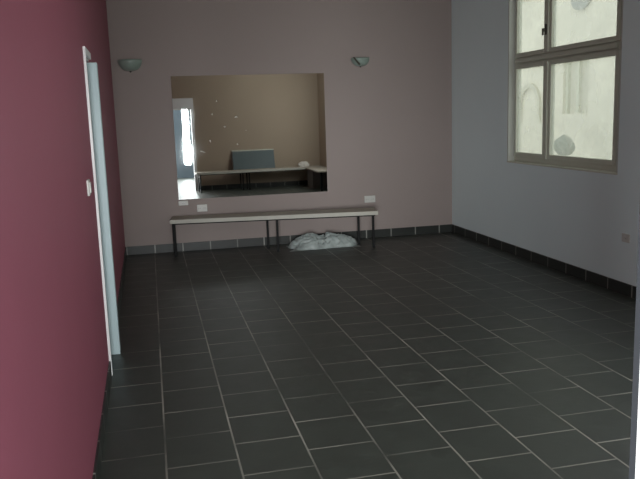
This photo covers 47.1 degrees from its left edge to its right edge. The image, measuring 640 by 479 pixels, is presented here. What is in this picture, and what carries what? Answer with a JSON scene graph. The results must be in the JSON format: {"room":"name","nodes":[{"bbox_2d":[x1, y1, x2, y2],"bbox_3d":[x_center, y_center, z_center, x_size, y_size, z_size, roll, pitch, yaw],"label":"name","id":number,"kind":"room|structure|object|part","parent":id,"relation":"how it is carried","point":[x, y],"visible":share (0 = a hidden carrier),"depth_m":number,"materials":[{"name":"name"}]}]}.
{"room":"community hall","nodes":[
{"label":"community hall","id":0,"kind":"room"},
{"bbox_2d":[0,0,124,478],"bbox_3d":[-1.521,-0.811,4.633,0.160,3.250,7.731,-4,10,-13],"label":"wall","id":1,"kind":"structure","parent":0,"point":[54,357],"depth_m":2.33,"materials":[{"name":"red paint"}]},
{"bbox_2d":[86,179,91,195],"bbox_3d":[-1.211,-0.273,3.852,0.019,0.084,0.084,-4,10,-13],"label":"light switch","id":2,"kind":"object","parent":1,"relation":"attached to","point":[89,189],"visible":1,"depth_m":3.82,"materials":[{"name":"white plastic"}]},
{"bbox_2d":[82,46,120,375],"bbox_3d":[-1.734,-0.148,4.550,0.798,1.985,0.520,-4,10,-13],"label":"door","id":3,"kind":"structure","parent":1,"relation":"in","point":[91,69],"depth_m":4.74,"materials":[{"name":"white paint"}]},
{"bbox_2d":[92,247,126,478],"bbox_3d":[-1.406,0.722,4.995,0.010,0.099,7.538,-4,10,-13],"label":"baseboard","id":4,"kind":"structure","parent":1,"relation":"attached to","point":[99,450],"depth_m":3.83,"materials":[{"name":"tile"}]},
{"bbox_2d":[106,0,451,246],"bbox_3d":[-0.332,-1.577,8.912,4.650,3.250,0.200,-4,10,-13],"label":"wall","id":5,"kind":"structure","parent":0,"point":[388,119],"depth_m":8.84,"materials":[{"name":"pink paint"}]},
{"bbox_2d":[117,59,141,72],"bbox_3d":[-2.139,-1.954,8.259,0.270,0.141,0.121,-4,10,-13],"label":"wall lamp","id":6,"kind":"object","parent":5,"relation":"attached to","point":[130,65],"visible":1,"depth_m":8.23,"materials":[{"name":"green glass"}]},
{"bbox_2d":[178,201,187,205],"bbox_3d":[-1.618,-0.430,8.682,0.110,0.055,0.017,-4,10,-13],"label":"wall socket","id":7,"kind":"object","parent":5,"relation":"attached to","point":[181,203],"visible":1,"depth_m":8.68,"materials":[{"name":"white plastic"}]},
{"bbox_2d":[197,204,206,211],"bbox_3d":[-1.404,-0.374,8.742,0.120,0.085,0.017,-4,10,-13],"label":"wall socket","id":8,"kind":"object","parent":5,"relation":"attached to","point":[200,208],"visible":1,"depth_m":8.74,"materials":[{"name":"white plastic"}]},
{"bbox_2d":[171,73,327,199],"bbox_3d":[-0.812,-1.235,8.743,1.808,1.425,0.014,-4,10,-13],"label":"wall mirror","id":9,"kind":"object","parent":5,"relation":"attached to","point":[260,134],"visible":1,"depth_m":8.73,"materials":[{"name":"white mirror"}]},
{"bbox_2d":[126,224,451,254],"bbox_3d":[-0.284,-0.006,9.067,4.108,0.099,0.012,-4,10,-13],"label":"baseboard","id":10,"kind":"structure","parent":5,"relation":"attached to","point":[190,246],"depth_m":8.96,"materials":[{"name":"tile"}]},
{"bbox_2d":[351,57,369,66],"bbox_3d":[0.499,-2.138,8.852,0.232,0.116,0.116,-4,10,-13],"label":"wall lamp","id":11,"kind":"object","parent":5,"relation":"attached to","point":[359,61],"visible":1,"depth_m":8.83,"materials":[{"name":"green glass"}]},
{"bbox_2d":[364,195,374,202],"bbox_3d":[0.626,-0.506,9.197,0.140,0.085,0.017,-4,10,-13],"label":"wall socket","id":12,"kind":"object","parent":5,"relation":"attached to","point":[368,199],"visible":1,"depth_m":9.19,"materials":[{"name":"white plastic"}]},
{"bbox_2d":[99,232,635,478],"bbox_3d":[0.487,1.015,3.549,5.850,0.120,11.690,-4,10,-13],"label":"floor","id":13,"kind":"structure","parent":0,"point":[445,355],"depth_m":4.53,"materials":[{"name":"tile"}]},
{"bbox_2d":[170,207,377,256],"bbox_3d":[-0.528,-0.090,8.612,2.403,0.432,0.334,-3,10,-4],"label":"bench","id":14,"kind":"object","parent":13,"relation":"on","point":[352,212],"visible":1,"depth_m":8.48,"materials":[{"name":"paint"}]},
{"bbox_3d":[-1.662,0.001,8.409,0.026,0.396,0.026,-3,10,-4],"label":"leg","id":15,"kind":"part","parent":14,"relation":"part of","materials":[{"name":"paint"}]},
{"bbox_3d":[-0.621,-0.089,8.731,0.026,0.396,0.026,-3,10,-4],"label":"leg","id":16,"kind":"part","parent":14,"relation":"part of","materials":[{"name":"paint"}]},
{"bbox_3d":[-0.529,-0.287,8.584,2.390,0.034,0.324,-3,10,-4],"label":"seat","id":17,"kind":"part","parent":14,"relation":"part of","materials":[{"name":"beige wood"}]},
{"bbox_3d":[-0.528,-0.256,8.586,2.330,0.028,0.270,-3,10,-4],"label":"rail","id":18,"kind":"part","parent":14,"relation":"part of","materials":[{"name":"paint"}]},
{"bbox_3d":[-0.491,-0.054,8.499,0.026,0.396,0.026,-3,10,-4],"label":"leg","id":19,"kind":"part","parent":14,"relation":"part of","materials":[{"name":"paint"}]},
{"bbox_3d":[0.464,-0.139,8.815,0.026,0.396,0.026,-3,10,-4],"label":"leg","id":20,"kind":"part","parent":14,"relation":"part of","materials":[{"name":"paint"}]},
{"bbox_3d":[0.624,-0.106,8.584,0.026,0.396,0.026,-3,10,-4],"label":"leg","id":21,"kind":"part","parent":14,"relation":"part of","materials":[{"name":"paint"}]},
{"bbox_2d":[286,232,358,251],"bbox_3d":[0.025,-0.001,8.762,0.874,0.163,0.417,-4,10,-13],"label":"plastic sheet","id":22,"kind":"object","parent":13,"relation":"on","point":[309,241],"visible":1,"depth_m":8.67,"materials":[{"name":"grey"}]},
{"bbox_2d":[451,0,639,285],"bbox_3d":[2.446,-1.218,6.248,0.150,3.250,6.290,-4,10,-13],"label":"wall","id":23,"kind":"structure","parent":0,"point":[577,218],"depth_m":7.61,"materials":[{"name":"grey paint"}]},
{"bbox_2d":[452,224,635,298],"bbox_3d":[2.563,0.439,5.882,0.012,0.099,7.538,-4,10,-13],"label":"baseboard","id":24,"kind":"structure","parent":23,"relation":"attached to","point":[623,288],"depth_m":7.10,"materials":[{"name":"tile"}]},
{"bbox_2d":[507,0,622,174],"bbox_3d":[2.268,-1.743,6.833,0.139,2.141,1.940,-4,10,-13],"label":"window","id":25,"kind":"structure","parent":23,"relation":"in","point":[552,54],"depth_m":7.10,"materials":[{"name":"beige paint"}]},
{"bbox_3d":[2.168,-1.319,7.506,0.050,0.955,0.643,-4,10,-13],"label":"sash","id":26,"kind":"part","parent":25,"relation":"part of","materials":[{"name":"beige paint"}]},
{"bbox_3d":[2.134,-2.348,7.331,0.050,0.995,0.643,-4,10,-13],"label":"sash","id":27,"kind":"part","parent":25,"relation":"part of","materials":[{"name":"beige paint"}]},
{"bbox_3d":[2.276,-0.695,7.005,0.084,0.018,1.940,-4,10,-13],"label":"sill","id":28,"kind":"part","parent":25,"relation":"part of","materials":[{"name":"beige paint"}]},
{"bbox_3d":[2.247,-1.734,6.874,0.017,0.040,1.745,-4,10,-13],"label":"glazing rail","id":29,"kind":"part","parent":25,"relation":"part of","materials":[{"name":"beige paint"}]},
{"bbox_3d":[2.369,-1.180,6.651,0.050,0.955,1.128,-4,10,-13],"label":"sash","id":30,"kind":"part","parent":25,"relation":"part of","materials":[{"name":"beige paint"}]},
{"bbox_3d":[2.335,-2.210,6.476,0.050,0.995,1.128,-4,10,-13],"label":"sash","id":31,"kind":"part","parent":25,"relation":"part of","materials":[{"name":"beige paint"}]},
{"bbox_2d":[622,233,629,242],"bbox_3d":[2.501,-0.012,6.004,0.017,0.070,0.100,-4,10,-13],"label":"wall socket","id":32,"kind":"object","parent":23,"relation":"attached to","point":[625,237],"visible":1,"depth_m":5.99,"materials":[{"name":"white plastic"}]},
{"bbox_3d":[1.407,-0.372,1.466,4.070,3.250,0.180,-4,10,-13],"label":"wall","id":33,"kind":"structure","parent":0,"visible":0},
{"bbox_2d":[629,210,639,478],"bbox_3d":[0.089,0.339,1.272,1.280,2.000,0.220,-4,10,-13],"label":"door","id":34,"kind":"structure","parent":33,"relation":"in","point":[634,462],"depth_m":1.48,"materials":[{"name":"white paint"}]},
{"label":"outside","id":35,"kind":"structure","parent":0,"visible":0},
{"bbox_3d":[6.981,0.350,10.016,10.100,0.600,28.000,-4,10,-13],"label":"ground","id":36,"kind":"structure","parent":35,"visible":0},
{"bbox_2d":[554,135,574,155],"bbox_3d":[4.194,-1.055,12.618,0.333,1.483,0.354,-8,11,-31],"label":"shrub","id":37,"kind":"object","parent":36,"relation":"on","point":[564,145],"visible":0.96,"depth_m":12.41,"materials":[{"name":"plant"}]},
{"bbox_2d":[520,0,616,159],"bbox_3d":[4.800,-3.441,13.049,0.500,6.000,16.000,-4,10,-13],"label":"building","id":38,"kind":"structure","parent":36,"relation":"on","point":[584,90],"depth_m":13.34,"materials":[{"name":"stone"}]},
{"bbox_3d":[4.256,-2.780,14.890,0.050,0.765,0.840,-4,10,-13],"label":"arch moulding","id":39,"kind":"part","parent":38,"relation":"part of","materials":[{"name":"stone"}]},
{"bbox_3d":[4.592,-4.259,12.889,0.050,0.440,0.594,-4,10,-13],"label":"round panel","id":40,"kind":"part","parent":38,"relation":"part of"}
]}

